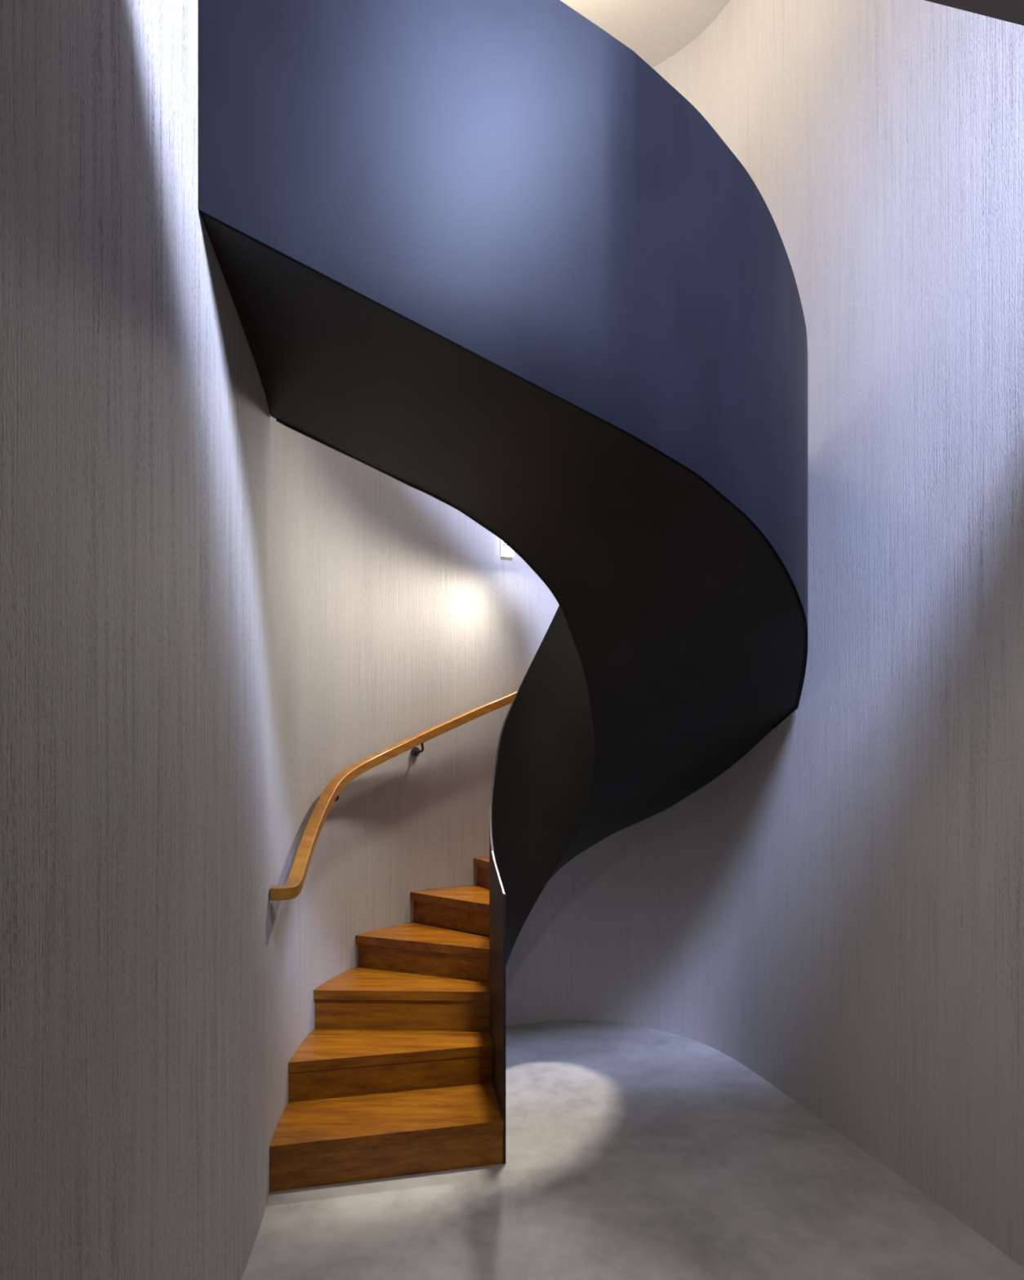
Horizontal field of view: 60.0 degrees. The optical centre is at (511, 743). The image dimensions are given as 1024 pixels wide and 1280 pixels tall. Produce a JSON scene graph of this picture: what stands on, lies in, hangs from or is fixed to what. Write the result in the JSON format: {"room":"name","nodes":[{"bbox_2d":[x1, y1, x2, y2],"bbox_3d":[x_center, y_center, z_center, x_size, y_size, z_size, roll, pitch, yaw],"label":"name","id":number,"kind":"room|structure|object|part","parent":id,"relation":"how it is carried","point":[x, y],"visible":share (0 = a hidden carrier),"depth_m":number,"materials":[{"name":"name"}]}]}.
{"room":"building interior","nodes":[
{"label":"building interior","id":0,"kind":"room"},
{"bbox_2d":[0,0,268,1279],"bbox_3d":[-0.835,-1.130,0.021,0.287,5.560,6.446,0,0,-2],"label":"wall","id":1,"kind":"structure","parent":0,"point":[134,407],"depth_m":1.74,"materials":[{"name":"paint"}]},
{"bbox_2d":[268,0,747,1194],"bbox_3d":[-0.163,-1.130,4.490,2.843,5.560,1.428,0,0,-30],"label":"wall","id":2,"kind":"structure","parent":0,"point":[395,615],"depth_m":4.78,"materials":[{"name":"paint"}]},
{"bbox_2d":[270,690,517,900],"bbox_3d":[-0.521,0.088,4.341,0.544,0.975,2.281,0,0,29],"label":"wall handrail","id":3,"kind":"object","parent":2,"relation":"attached to","point":[292,887],"visible":0.94,"depth_m":4.17,"materials":[{"name":"brown wood"}]},
{"bbox_2d":[500,539,513,557],"bbox_3d":[-0.028,-1.185,5.150,0.074,0.200,0.036,0,0,-24],"label":"wall light","id":4,"kind":"object","parent":2,"relation":"attached to","point":[505,551],"visible":0.43,"depth_m":5.13,"materials":[{"name":"grey metal"}]},
{"bbox_2d":[241,1020,1023,1279],"bbox_3d":[0.300,1.710,1.500,4.600,0.120,9.400,0,0,0],"label":"floor","id":5,"kind":"structure","parent":0,"point":[633,1152],"depth_m":3.22,"materials":[{"name":"concrete"}]},
{"bbox_2d":[197,0,807,1191],"bbox_3d":[0.188,-0.431,3.766,2.233,4.158,3.032,0,0,0],"label":"spiral staircase","id":6,"kind":"structure","parent":5,"relation":"on","point":[483,256],"depth_m":2.84,"materials":[{"name":"black metal"}]},
{"bbox_3d":[-0.146,-0.376,3.770,0.609,4.048,1.636,0,0,37],"label":"balustrade","id":7,"kind":"part","parent":6,"relation":"part of","materials":[{"name":"black paint"}]},
{"bbox_3d":[0.444,-1.291,3.034,2.873,2.438,0.628,0,0,-44],"label":"balustrade","id":8,"kind":"part","parent":6,"relation":"part of","materials":[{"name":"metal"}]},
{"bbox_2d":[560,0,729,67],"bbox_3d":[0.300,-4.010,1.500,4.600,0.200,9.400,0,0,0],"label":"ceiling","id":9,"kind":"structure","parent":0,"point":[655,30],"depth_m":4.79,"materials":[{"name":"beige paint"}]},
{"bbox_2d":[747,0,1023,1268],"bbox_3d":[1.782,-1.130,0.685,0.528,5.560,7.784,0,0,-5],"label":"wall","id":10,"kind":"structure","parent":0,"point":[886,137],"depth_m":3.37,"materials":[{"name":"paint"}]},
{"bbox_2d":[924,0,1023,26],"bbox_3d":[0.535,-1.685,-0.505,2.590,0.070,5.390,0,0,0],"label":"ceiling","id":11,"kind":"structure","parent":0,"point":[1008,11],"depth_m":1.99,"materials":[{"name":"paint"}]}
]}

